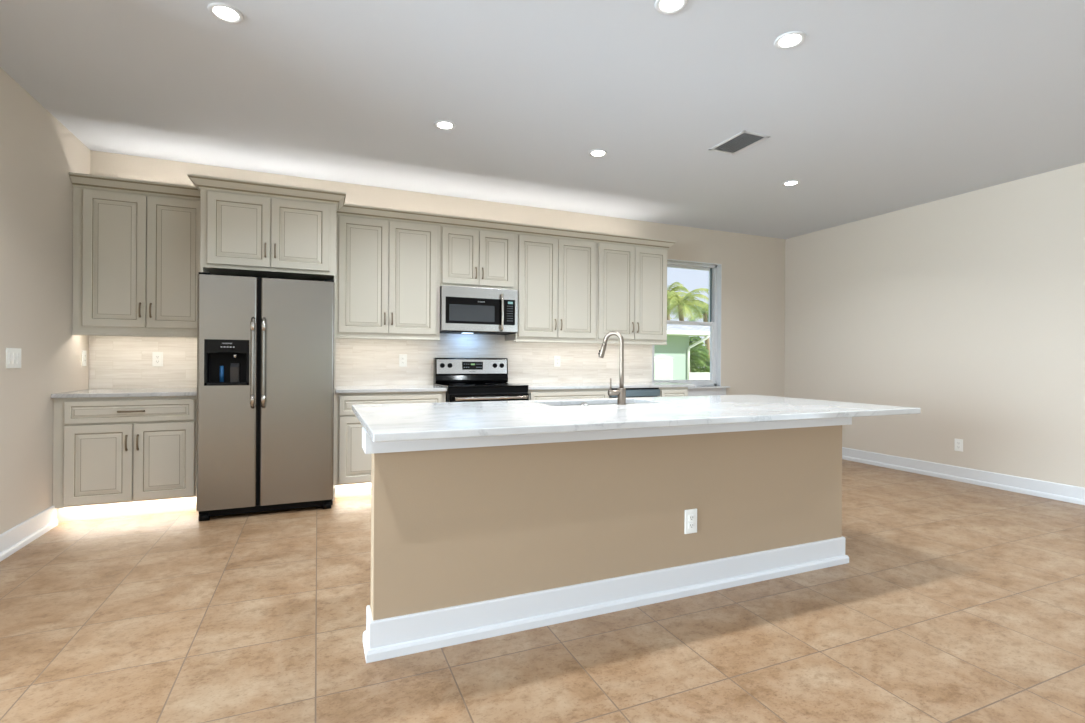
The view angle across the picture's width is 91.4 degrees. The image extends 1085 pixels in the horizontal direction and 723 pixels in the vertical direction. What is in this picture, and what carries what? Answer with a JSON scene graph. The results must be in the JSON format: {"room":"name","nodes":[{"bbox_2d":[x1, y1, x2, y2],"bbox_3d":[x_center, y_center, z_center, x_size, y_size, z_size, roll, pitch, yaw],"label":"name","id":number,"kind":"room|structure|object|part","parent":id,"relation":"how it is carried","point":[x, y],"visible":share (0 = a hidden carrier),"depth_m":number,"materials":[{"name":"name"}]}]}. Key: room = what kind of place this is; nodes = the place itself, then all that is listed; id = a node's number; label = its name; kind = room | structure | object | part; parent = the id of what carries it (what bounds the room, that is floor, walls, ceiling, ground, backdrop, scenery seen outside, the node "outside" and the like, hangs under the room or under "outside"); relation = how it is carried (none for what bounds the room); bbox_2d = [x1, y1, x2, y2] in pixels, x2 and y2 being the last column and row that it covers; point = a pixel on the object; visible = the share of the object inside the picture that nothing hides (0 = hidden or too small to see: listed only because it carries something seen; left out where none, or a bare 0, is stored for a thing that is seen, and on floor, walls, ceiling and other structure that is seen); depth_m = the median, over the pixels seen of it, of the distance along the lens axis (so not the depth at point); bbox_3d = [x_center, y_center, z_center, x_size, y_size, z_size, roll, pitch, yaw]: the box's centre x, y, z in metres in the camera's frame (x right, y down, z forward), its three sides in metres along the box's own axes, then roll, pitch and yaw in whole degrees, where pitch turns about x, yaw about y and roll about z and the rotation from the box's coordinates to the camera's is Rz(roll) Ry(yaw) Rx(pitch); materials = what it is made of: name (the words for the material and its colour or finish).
{"room":"kitchen","nodes":[
{"label":"kitchen","id":0,"kind":"room"},
{"bbox_2d":[0,67,89,533],"bbox_3d":[-3.133,-0.269,2.886,0.150,2.824,2.864,0,0,-23],"label":"wall","id":1,"kind":"structure","parent":0,"point":[38,153],"depth_m":3.39,"materials":[{"name":"beige paint"}]},
{"bbox_2d":[6,348,20,367],"bbox_3d":[-3.170,-0.015,3.176,0.012,0.120,0.164,0,0,-23],"label":"light switch","id":2,"kind":"object","parent":1,"relation":"attached to","point":[13,355],"visible":1,"depth_m":3.16,"materials":[{"name":"white plastic"}]},
{"bbox_2d":[0,506,57,561],"bbox_3d":[-2.939,1.074,2.638,0.027,0.140,2.250,0,0,-23],"label":"baseboard","id":3,"kind":"structure","parent":1,"relation":"attached to","point":[24,533],"depth_m":3.30,"materials":[{"name":"white paint"}]},
{"bbox_2d":[82,350,86,365],"bbox_3d":[-3.578,-0.019,4.135,0.010,0.120,0.074,0,0,-23],"label":"power outlet","id":4,"kind":"object","parent":1,"relation":"attached to","point":[84,353],"visible":1,"depth_m":4.12,"materials":[{"name":"white plastic"}]},
{"bbox_2d":[90,150,784,396],"bbox_3d":[-0.201,-0.252,5.770,7.804,2.824,0.150,0,0,-23],"label":"wall","id":5,"kind":"structure","parent":0,"point":[753,266],"depth_m":6.60,"materials":[{"name":"beige paint"}]},
{"bbox_2d":[69,172,200,337],"bbox_3d":[-3.144,-0.782,4.217,0.862,1.190,0.398,0,0,-23],"label":"upper cabinet","id":6,"kind":"object","parent":5,"relation":"attached to","point":[136,243],"visible":0.91,"depth_m":4.06,"materials":[{"name":"beige paint"}]},
{"bbox_3d":[-3.250,-0.766,4.024,0.390,1.018,0.020,0,0,-23],"label":"door","id":7,"kind":"part","parent":6,"relation":"part of","materials":[{"name":"beige paint"}]},
{"bbox_3d":[-3.100,-0.207,4.106,0.862,0.041,0.028,0,0,-23],"label":"light rail","id":8,"kind":"part","parent":6,"relation":"part of","materials":[{"name":"beige paint"}]},
{"bbox_3d":[-3.077,-1.333,4.067,0.862,0.086,0.072,0,0,-23],"label":"crown moulding","id":9,"kind":"part","parent":6,"relation":"part of","materials":[{"name":"beige paint"}]},
{"bbox_3d":[-3.092,-0.390,4.063,0.014,0.117,0.032,0,0,-23],"label":"handle","id":10,"kind":"part","parent":6,"relation":"part of","materials":[{"name":"silver metal"}]},
{"bbox_3d":[-3.029,-0.389,4.090,0.014,0.117,0.032,0,0,-23],"label":"handle","id":11,"kind":"part","parent":6,"relation":"part of","materials":[{"name":"silver metal"}]},
{"bbox_3d":[-2.890,-0.764,4.177,0.380,1.018,0.020,0,0,-23],"label":"door","id":12,"kind":"part","parent":6,"relation":"part of","materials":[{"name":"beige paint"}]},
{"bbox_2d":[89,336,196,388],"bbox_3d":[-3.225,0.001,4.397,0.862,0.455,0.009,0,0,-23],"label":"backsplash","id":13,"kind":"structure","parent":5,"relation":"attached to","point":[115,362],"depth_m":4.35,"materials":[{"name":"tile"}]},
{"bbox_2d":[152,352,162,365],"bbox_3d":[-3.198,-0.012,4.398,0.074,0.120,0.010,0,0,-23],"label":"power outlet","id":14,"kind":"object","parent":13,"relation":"attached to","point":[157,357],"visible":1,"depth_m":4.39,"materials":[{"name":"white plastic"}]},
{"bbox_2d":[336,215,439,340],"bbox_3d":[-1.447,-0.740,4.950,0.923,1.095,0.378,0,0,-23],"label":"upper cabinet","id":15,"kind":"object","parent":5,"relation":"attached to","point":[388,271],"visible":0.95,"depth_m":4.79,"materials":[{"name":"beige paint"}]},
{"bbox_3d":[-1.595,-0.758,4.727,0.420,1.020,0.020,0,0,-23],"label":"door","id":16,"kind":"part","parent":15,"relation":"part of","materials":[{"name":"beige paint"}]},
{"bbox_3d":[-1.399,-0.205,4.829,0.923,0.026,0.028,0,0,-23],"label":"light rail","id":17,"kind":"part","parent":15,"relation":"part of","materials":[{"name":"beige paint"}]},
{"bbox_3d":[-1.198,-0.756,4.896,0.433,1.020,0.020,0,0,-23],"label":"door","id":18,"kind":"part","parent":15,"relation":"part of","materials":[{"name":"beige paint"}]},
{"bbox_2d":[440,225,515,289],"bbox_3d":[-0.670,-0.993,5.279,0.760,0.580,0.378,0,0,-23],"label":"upper cabinet","id":19,"kind":"object","parent":5,"relation":"attached to","point":[476,258],"visible":0.91,"depth_m":5.12,"materials":[{"name":"beige paint"}]},
{"bbox_3d":[-0.785,-0.998,5.071,0.357,0.530,0.020,0,0,-23],"label":"door","id":20,"kind":"part","parent":19,"relation":"part of","materials":[{"name":"beige paint"}]},
{"bbox_2d":[440,285,517,334],"bbox_3d":[-0.656,-0.484,5.240,0.756,0.434,0.445,0,0,-23],"label":"microwave","id":21,"kind":"object","parent":19,"relation":"attached to","point":[463,310],"visible":0.99,"depth_m":5.08,"materials":[{"name":"grey metal"}]},
{"bbox_3d":[-0.589,-0.475,5.086,0.690,0.249,0.006,0,0,-23],"label":"black glass","id":22,"kind":"part","parent":21,"relation":"part of","materials":[{"name":"black glass"}]},
{"bbox_3d":[-0.392,-0.469,5.142,0.025,0.369,0.059,0,0,-23],"label":"handle","id":23,"kind":"part","parent":21,"relation":"part of","materials":[{"name":"silver metal"}]},
{"bbox_3d":[-0.455,-0.997,5.211,0.350,0.530,0.020,0,0,-23],"label":"door","id":24,"kind":"part","parent":19,"relation":"part of","materials":[{"name":"beige paint"}]},
{"bbox_2d":[336,333,651,385],"bbox_3d":[-0.320,-0.013,5.632,3.539,0.516,0.009,0,0,-23],"label":"backsplash","id":25,"kind":"structure","parent":5,"relation":"attached to","point":[359,362],"depth_m":5.53,"materials":[{"name":"tile"}]},
{"bbox_2d":[399,354,406,366],"bbox_3d":[-1.364,-0.002,5.178,0.074,0.120,0.010,0,0,-23],"label":"power outlet","id":26,"kind":"object","parent":25,"relation":"attached to","point":[402,357],"visible":1,"depth_m":5.17,"materials":[{"name":"white plastic"}]},
{"bbox_2d":[554,356,560,366],"bbox_3d":[0.165,0.007,5.827,0.074,0.120,0.010,0,0,-23],"label":"power outlet","id":27,"kind":"object","parent":25,"relation":"attached to","point":[557,359],"visible":1,"depth_m":5.82,"materials":[{"name":"white plastic"}]},
{"bbox_2d":[505,233,596,343],"bbox_3d":[0.103,-0.731,5.609,0.920,1.095,0.378,0,0,-23],"label":"upper cabinet","id":28,"kind":"object","parent":5,"relation":"attached to","point":[556,278],"visible":0.99,"depth_m":5.45,"materials":[{"name":"beige paint"}]},
{"bbox_3d":[-0.043,-0.749,5.387,0.430,1.020,0.020,0,0,-23],"label":"door","id":29,"kind":"part","parent":28,"relation":"part of","materials":[{"name":"beige paint"}]},
{"bbox_3d":[0.151,-0.196,5.488,0.920,0.026,0.028,0,0,-23],"label":"light rail","id":30,"kind":"part","parent":28,"relation":"part of","materials":[{"name":"beige paint"}]},
{"bbox_3d":[0.362,-0.747,5.559,0.437,1.020,0.020,0,0,-23],"label":"door","id":31,"kind":"part","parent":28,"relation":"part of","materials":[{"name":"beige paint"}]},
{"bbox_2d":[596,242,666,344],"bbox_3d":[0.945,-0.726,5.966,0.906,1.095,0.378,0,0,-23],"label":"upper cabinet","id":32,"kind":"object","parent":5,"relation":"attached to","point":[631,280],"visible":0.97,"depth_m":5.82,"materials":[{"name":"beige paint"}]},
{"bbox_2d":[337,203,675,248],"bbox_3d":[-0.215,-1.318,5.461,3.585,0.086,0.398,0,0,-23],"label":"crown molding","id":33,"kind":"structure","parent":32,"relation":"attached to","point":[347,209],"depth_m":5.17,"materials":[{"name":"beige paint"}]},
{"bbox_3d":[0.806,-0.744,5.747,0.446,1.020,0.020,0,0,-23],"label":"door","id":34,"kind":"part","parent":32,"relation":"part of","materials":[{"name":"beige paint"}]},
{"bbox_3d":[0.993,-0.191,5.846,0.906,0.026,0.028,0,0,-23],"label":"light rail","id":35,"kind":"part","parent":32,"relation":"part of","materials":[{"name":"beige paint"}]},
{"bbox_3d":[1.213,-0.742,5.920,0.426,1.020,0.020,0,0,-23],"label":"door","id":36,"kind":"part","parent":32,"relation":"part of","materials":[{"name":"beige paint"}]},
{"bbox_2d":[652,259,729,395],"bbox_3d":[1.824,-0.399,6.598,1.155,1.670,0.201,0,0,-23],"label":"window","id":37,"kind":"structure","parent":5,"relation":"in","point":[713,386],"depth_m":6.75,"materials":[{"name":"white paint"}]},
{"bbox_3d":[1.757,-0.099,6.617,0.956,0.789,0.035,0,0,-23],"label":"sash","id":38,"kind":"part","parent":37,"relation":"part of","materials":[{"name":"white paint"}]},
{"bbox_3d":[1.747,-0.823,6.651,0.956,0.738,0.030,0,0,-23],"label":"sash","id":39,"kind":"part","parent":37,"relation":"part of","materials":[{"name":"white paint"}]},
{"bbox_3d":[1.752,-0.448,6.633,1.026,1.547,0.080,0,0,-23],"label":"frame","id":40,"kind":"part","parent":37,"relation":"part of","materials":[{"name":"white paint"}]},
{"bbox_3d":[1.904,0.334,6.554,1.035,0.020,0.054,0,0,-23],"label":"sill","id":41,"kind":"part","parent":37,"relation":"part of","materials":[{"name":"white paint"}]},
{"bbox_2d":[0,0,1084,238],"bbox_3d":[-1.004,-1.744,0.011,13.804,0.150,10.114,0,0,-23],"label":"ceiling","id":42,"kind":"structure","parent":0,"point":[883,106],"depth_m":3.30,"materials":[{"name":"white paint"}]},
{"bbox_2d":[207,2,243,23],"bbox_3d":[-1.522,-1.668,2.545,0.152,0.007,0.152,0,0,-23],"label":"recessed light","id":43,"kind":"object","parent":42,"relation":"in","point":[223,12],"visible":1,"depth_m":2.54,"materials":[{"name":"white paint"}]},
{"bbox_2d":[434,120,455,129],"bbox_3d":[-0.690,-1.663,3.744,0.152,0.007,0.152,0,0,-23],"label":"recessed light","id":44,"kind":"object","parent":42,"relation":"in","point":[441,124],"visible":1,"depth_m":3.74,"materials":[{"name":"white paint"}]},
{"bbox_2d":[588,149,607,156],"bbox_3d":[0.444,-1.657,4.232,0.152,0.007,0.152,0,0,-23],"label":"recessed light","id":45,"kind":"object","parent":42,"relation":"in","point":[597,152],"visible":1,"depth_m":4.22,"materials":[{"name":"white paint"}]},
{"bbox_2d":[654,0,687,14],"bbox_3d":[0.597,-1.656,2.455,0.152,0.007,0.152,0,0,-23],"label":"recessed light","id":46,"kind":"object","parent":42,"relation":"in","point":[667,7],"visible":1,"depth_m":2.47,"materials":[{"name":"white paint"}]},
{"bbox_2d":[709,130,769,154],"bbox_3d":[1.488,-1.647,4.016,0.250,0.014,0.375,0,0,-23],"label":"ceiling vent","id":47,"kind":"object","parent":42,"relation":"in","point":[743,140],"visible":1,"depth_m":4.01,"materials":[{"name":"grey metal"}]},
{"bbox_3d":[1.488,-1.653,4.016,0.210,0.002,0.335,0,0,-23],"label":"duct shadow panel","id":48,"kind":"part","parent":47,"relation":"part of","materials":[{"name":"grey metal"}]},
{"bbox_2d":[774,31,805,48],"bbox_3d":[1.278,-1.652,2.733,0.152,0.007,0.152,0,0,-23],"label":"recessed light","id":49,"kind":"object","parent":42,"relation":"in","point":[792,39],"visible":1,"depth_m":2.73,"materials":[{"name":"white paint"}]},
{"bbox_2d":[782,180,799,185],"bbox_3d":[2.308,-1.646,4.915,0.152,0.007,0.152,0,0,-23],"label":"recessed light","id":50,"kind":"object","parent":42,"relation":"in","point":[792,182],"visible":1,"depth_m":4.91,"materials":[{"name":"white paint"}]},
{"bbox_2d":[0,459,1084,722],"bbox_3d":[-0.346,1.219,-1.576,13.804,0.120,13.564,0,0,-23],"label":"floor","id":51,"kind":"structure","parent":0,"point":[953,601],"depth_m":2.24,"materials":[{"name":"tile"}]},
{"bbox_2d":[53,396,196,522],"bbox_3d":[-3.097,0.702,4.088,0.862,0.884,0.679,0,0,-23],"label":"base cabinet","id":52,"kind":"object","parent":51,"relation":"on","point":[114,457],"visible":0.94,"depth_m":3.80,"materials":[{"name":"beige paint"}]},
{"bbox_3d":[-3.140,0.732,3.747,0.387,0.553,0.020,0,0,-23],"label":"door","id":53,"kind":"part","parent":52,"relation":"part of","materials":[{"name":"beige paint"}]},
{"bbox_2d":[51,388,196,397],"bbox_3d":[-3.099,0.244,4.097,0.862,0.030,0.660,0,0,-23],"label":"countertop","id":54,"kind":"structure","parent":52,"relation":"on","point":[130,392],"depth_m":3.87,"materials":[{"name":"white stone"}]},
{"bbox_3d":[-2.979,0.589,3.787,0.014,0.117,0.032,0,0,-23],"label":"handle","id":55,"kind":"part","parent":52,"relation":"part of","materials":[{"name":"silver metal"}]},
{"bbox_3d":[-2.962,0.364,3.822,0.769,0.156,0.020,0,0,-23],"label":"drawer","id":56,"kind":"part","parent":52,"relation":"part of","materials":[{"name":"beige paint"}]},
{"bbox_3d":[-2.952,0.364,3.797,0.167,0.014,0.032,0,0,-23],"label":"handle","id":57,"kind":"part","parent":52,"relation":"part of","materials":[{"name":"silver metal"}]},
{"bbox_3d":[-2.917,0.590,3.813,0.014,0.117,0.032,0,0,-23],"label":"handle","id":58,"kind":"part","parent":52,"relation":"part of","materials":[{"name":"silver metal"}]},
{"bbox_3d":[-2.783,0.734,3.899,0.374,0.553,0.020,0,0,-23],"label":"door","id":59,"kind":"part","parent":52,"relation":"part of","materials":[{"name":"beige paint"}]},
{"bbox_2d":[196,272,334,520],"bbox_3d":[-2.185,0.260,4.284,0.906,1.778,0.926,0,0,-23],"label":"refrigerator","id":60,"kind":"object","parent":51,"relation":"on","point":[265,346],"visible":1,"depth_m":3.92,"materials":[{"name":"grey metal"}]},
{"bbox_3d":[-2.287,0.229,3.847,0.376,1.681,0.070,0,0,-23],"label":"door","id":61,"kind":"part","parent":60,"relation":"part of","materials":[{"name":"silver metal"}]},
{"bbox_3d":[-2.109,0.016,3.852,0.025,0.675,0.069,0,0,-23],"label":"handle","id":62,"kind":"part","parent":60,"relation":"part of","materials":[{"name":"silver metal"}]},
{"bbox_3d":[-2.045,0.016,3.880,0.025,0.675,0.069,0,0,-23],"label":"handle","id":63,"kind":"part","parent":60,"relation":"part of","materials":[{"name":"silver metal"}]},
{"bbox_3d":[-1.860,0.231,4.029,0.507,1.681,0.070,0,0,-23],"label":"door","id":64,"kind":"part","parent":60,"relation":"part of","materials":[{"name":"silver metal"}]},
{"bbox_2d":[187,173,345,500],"bbox_3d":[-2.248,-0.112,4.423,1.096,2.520,0.724,0,0,-23],"label":"tall cabinet","id":65,"kind":"object","parent":51,"relation":"on","point":[248,228],"visible":0.76,"depth_m":4.14,"materials":[{"name":"beige paint"}]},
{"bbox_3d":[-2.694,0.221,4.274,0.018,1.850,0.651,0,0,-23],"label":"panel","id":66,"kind":"part","parent":65,"relation":"part of","materials":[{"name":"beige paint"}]},
{"bbox_3d":[-2.326,-1.000,4.062,0.424,0.540,0.020,0,0,-23],"label":"door","id":67,"kind":"part","parent":65,"relation":"part of","materials":[{"name":"beige paint"}]},
{"bbox_3d":[-2.151,-0.859,4.108,0.014,0.117,0.032,0,0,-23],"label":"handle","id":68,"kind":"part","parent":65,"relation":"part of","materials":[{"name":"silver metal"}]},
{"bbox_3d":[-2.163,-1.328,4.239,1.096,0.086,0.324,0,0,-23],"label":"crown moulding","id":69,"kind":"part","parent":65,"relation":"part of","materials":[{"name":"beige paint"}]},
{"bbox_3d":[-1.930,-0.998,4.230,0.425,0.540,0.020,0,0,-23],"label":"door","id":70,"kind":"part","parent":65,"relation":"part of","materials":[{"name":"beige paint"}]},
{"bbox_3d":[-1.833,0.226,4.640,0.016,1.850,0.651,0,0,-23],"label":"panel","id":71,"kind":"part","parent":65,"relation":"part of","materials":[{"name":"beige paint"}]},
{"bbox_2d":[335,391,445,497],"bbox_3d":[-1.400,0.711,4.810,0.916,0.884,0.679,0,0,-23],"label":"base cabinet","id":72,"kind":"object","parent":51,"relation":"on","point":[352,465],"visible":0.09,"depth_m":4.42,"materials":[{"name":"beige paint"}]},
{"bbox_3d":[-1.485,0.741,4.450,0.423,0.553,0.020,0,0,-23],"label":"door","id":73,"kind":"part","parent":72,"relation":"part of","materials":[{"name":"beige paint"}]},
{"bbox_3d":[-1.285,0.376,4.535,0.853,0.156,0.020,0,0,-23],"label":"drawer","id":74,"kind":"part","parent":72,"relation":"part of","materials":[{"name":"beige paint"}]},
{"bbox_2d":[336,385,446,392],"bbox_3d":[-1.399,0.254,4.819,0.922,0.030,0.660,0,0,-23],"label":"countertop","id":75,"kind":"structure","parent":72,"relation":"on","point":[370,388],"depth_m":4.60,"materials":[{"name":"white stone"}]},
{"bbox_2d":[433,358,528,401],"bbox_3d":[-0.599,0.566,5.093,0.764,1.184,0.759,0,0,-23],"label":"range","id":76,"kind":"object","parent":51,"relation":"on","point":[465,379],"visible":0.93,"depth_m":5.24,"materials":[{"name":"grey metal"}]},
{"bbox_3d":[-0.708,0.060,5.361,0.732,0.146,0.014,0,0,-23],"label":"control panel","id":77,"kind":"part","parent":76,"relation":"part of","materials":[{"name":"silver metal"}]},
{"bbox_3d":[-0.707,0.051,5.357,0.214,0.080,0.010,0,0,-23],"label":"clock panel","id":78,"kind":"part","parent":76,"relation":"part of","materials":[{"name":"black"}]},
{"bbox_2d":[434,383,528,387],"bbox_3d":[-0.602,0.235,5.104,0.764,0.014,0.615,0,0,-23],"label":"cooktop","id":79,"kind":"object","parent":76,"relation":"in","point":[447,385],"depth_m":4.92,"materials":[{"name":"black glass"}]},
{"bbox_3d":[-0.488,0.270,4.840,0.756,0.054,0.030,0,0,-23],"label":"vent trim","id":80,"kind":"part","parent":76,"relation":"part of","materials":[{"name":"black plastic"}]},
{"bbox_3d":[-0.481,0.603,4.821,0.748,0.600,0.038,0,0,-23],"label":"oven door","id":81,"kind":"part","parent":76,"relation":"part of","materials":[{"name":"black"}]},
{"bbox_3d":[-0.460,0.337,4.775,0.676,0.028,0.065,0,0,-23],"label":"handle","id":82,"kind":"part","parent":76,"relation":"part of","materials":[{"name":"silver metal"}]},
{"bbox_2d":[528,388,608,399],"bbox_3d":[0.153,0.720,5.470,0.892,0.884,0.679,0,0,-23],"label":"base cabinet","id":83,"kind":"object","parent":51,"relation":"on","point":[552,394],"visible":0.05,"depth_m":5.18,"materials":[{"name":"beige paint"}]},
{"bbox_2d":[523,382,694,389],"bbox_3d":[0.635,0.266,5.684,1.955,0.030,0.660,0,0,-23],"label":"countertop","id":84,"kind":"structure","parent":83,"relation":"on","point":[532,386],"depth_m":5.50,"materials":[{"name":"white stone"}]},
{"bbox_2d":[362,417,851,662],"bbox_3d":[0.377,0.722,2.958,2.676,0.884,0.915,0,0,-23],"label":"kitchen island","id":85,"kind":"object","parent":51,"relation":"on","point":[473,538],"visible":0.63,"depth_m":2.41,"materials":[{"name":"beige paint"}]},
{"bbox_3d":[0.518,1.091,2.622,2.662,0.146,0.169,0,0,-23],"label":"baseboard","id":86,"kind":"part","parent":85,"relation":"part of","materials":[{"name":"white paint"}]},
{"bbox_3d":[0.524,0.321,2.618,2.676,0.082,0.176,0,0,-23],"label":"apron trim","id":87,"kind":"part","parent":85,"relation":"part of","materials":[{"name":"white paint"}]},
{"bbox_2d":[352,394,920,441],"bbox_3d":[0.511,0.265,2.891,2.860,0.030,1.220,0,0,-23],"label":"island countertop","id":88,"kind":"structure","parent":85,"relation":"on","point":[405,421],"depth_m":2.50,"materials":[{"name":"white stone"}]},
{"bbox_2d":[598,331,625,404],"bbox_3d":[0.390,0.040,3.013,0.168,0.419,0.090,0,0,23],"label":"faucet","id":89,"kind":"object","parent":88,"relation":"on","point":[620,392],"visible":1,"depth_m":3.00,"materials":[{"name":"silver metal"}]},
{"bbox_2d":[685,509,696,533],"bbox_3d":[0.744,0.804,2.649,0.074,0.120,0.010,0,0,-23],"label":"power outlet","id":90,"kind":"object","parent":85,"relation":"attached to","point":[691,514],"visible":1,"depth_m":2.65,"materials":[{"name":"white plastic"}]},
{"bbox_2d":[689,514,693,520],"bbox_3d":[0.745,0.785,2.647,0.033,0.029,0.005,0,0,-23],"label":"receptacle","id":91,"kind":"object","parent":90,"relation":"attached to","point":[691,516],"depth_m":2.64,"materials":[{"name":"white plastic"}]},
{"bbox_2d":[609,388,659,397],"bbox_3d":[0.853,0.725,5.737,0.590,0.882,0.652,0,0,-23],"label":"dishwasher","id":92,"kind":"object","parent":51,"relation":"on","point":[630,392],"visible":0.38,"depth_m":5.50,"materials":[{"name":"grey metal"}]},
{"bbox_2d":[659,387,687,396],"bbox_3d":[1.295,0.727,5.955,0.380,0.884,0.679,0,0,-23],"label":"base cabinet","id":93,"kind":"object","parent":51,"relation":"on","point":[666,391],"visible":0.12,"depth_m":5.68,"materials":[{"name":"beige paint"}]},
{"bbox_3d":[1.413,0.391,5.681,0.330,0.156,0.020,0,0,-23],"label":"drawer","id":94,"kind":"part","parent":93,"relation":"part of","materials":[{"name":"beige paint"}]},
{"bbox_2d":[784,162,1084,487],"bbox_3d":[5.270,-0.221,2.682,0.150,2.824,9.814,0,0,-23],"label":"wall","id":95,"kind":"structure","parent":0,"point":[967,310],"depth_m":5.21,"materials":[{"name":"beige paint"}]},
{"bbox_2d":[954,439,962,451],"bbox_3d":[4.101,0.832,5.214,0.010,0.120,0.074,0,0,-23],"label":"power outlet","id":96,"kind":"object","parent":95,"relation":"attached to","point":[958,446],"visible":1,"depth_m":5.21,"materials":[{"name":"white plastic"}]},
{"bbox_2d":[842,447,1084,504],"bbox_3d":[4.506,1.117,4.235,0.027,0.140,6.364,0,0,-23],"label":"baseboard","id":97,"kind":"structure","parent":95,"relation":"attached to","point":[1051,490],"depth_m":5.07,"materials":[{"name":"white paint"}]},
{"label":"outside","id":98,"kind":"structure","parent":0,"visible":0},
{"bbox_3d":[-9.478,1.377,47.845,140.000,0.100,84.526,0,0,-23],"label":"ground","id":99,"kind":"structure","parent":98,"visible":0},
{"bbox_2d":[667,282,692,319],"bbox_3d":[10.457,-2.496,44.816,5.064,7.904,4.628,0,0,-45],"label":"palm tree","id":100,"kind":"object","parent":99,"relation":"on","point":[676,287],"visible":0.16,"depth_m":44.08,"materials":[{"name":"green plant"}]},
{"bbox_2d":[654,324,709,379],"bbox_3d":[1.334,-0.231,22.428,13.400,3.240,5.760,0,0,-23],"label":"house","id":101,"kind":"structure","parent":99,"relation":"on","point":[671,360],"depth_m":21.82,"materials":[{"name":"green paint"}]},
{"bbox_2d":[667,288,708,320],"bbox_3d":[8.662,-1.531,32.830,4.545,5.966,4.950,0,0,9],"label":"palm tree","id":102,"kind":"object","parent":99,"relation":"on","point":[682,303],"visible":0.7,"depth_m":32.66,"materials":[{"name":"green plant"}]},
{"bbox_2d":[673,303,709,368],"bbox_3d":[11.606,-1.401,37.778,4.571,5.741,4.172,0,0,-23],"label":"palm tree","id":103,"kind":"object","parent":99,"relation":"on","point":[705,315],"visible":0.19,"depth_m":37.79,"materials":[{"name":"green plant"}]},
{"bbox_2d":[689,336,709,372],"bbox_3d":[8.905,0.026,30.946,2.662,3.154,1.694,0,0,-23],"label":"shrub","id":104,"kind":"object","parent":99,"relation":"on","point":[707,362],"visible":0.23,"depth_m":30.69,"materials":[{"name":"green plant"}]},
{"bbox_2d":[690,347,709,372],"bbox_3d":[7.423,0.390,27.602,2.725,2.200,2.573,0,0,-23],"label":"palm tree","id":105,"kind":"object","parent":99,"relation":"on","point":[693,356],"visible":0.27,"depth_m":27.29,"materials":[{"name":"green plant"}]},
{"bbox_2d":[690,372,709,379],"bbox_3d":[10.932,1.023,27.440,12.400,0.840,0.150,0,0,-23],"label":"wall","id":106,"kind":"structure","parent":99,"relation":"on","point":[698,375],"depth_m":26.02,"materials":[{"name":"white paint"}]}
]}

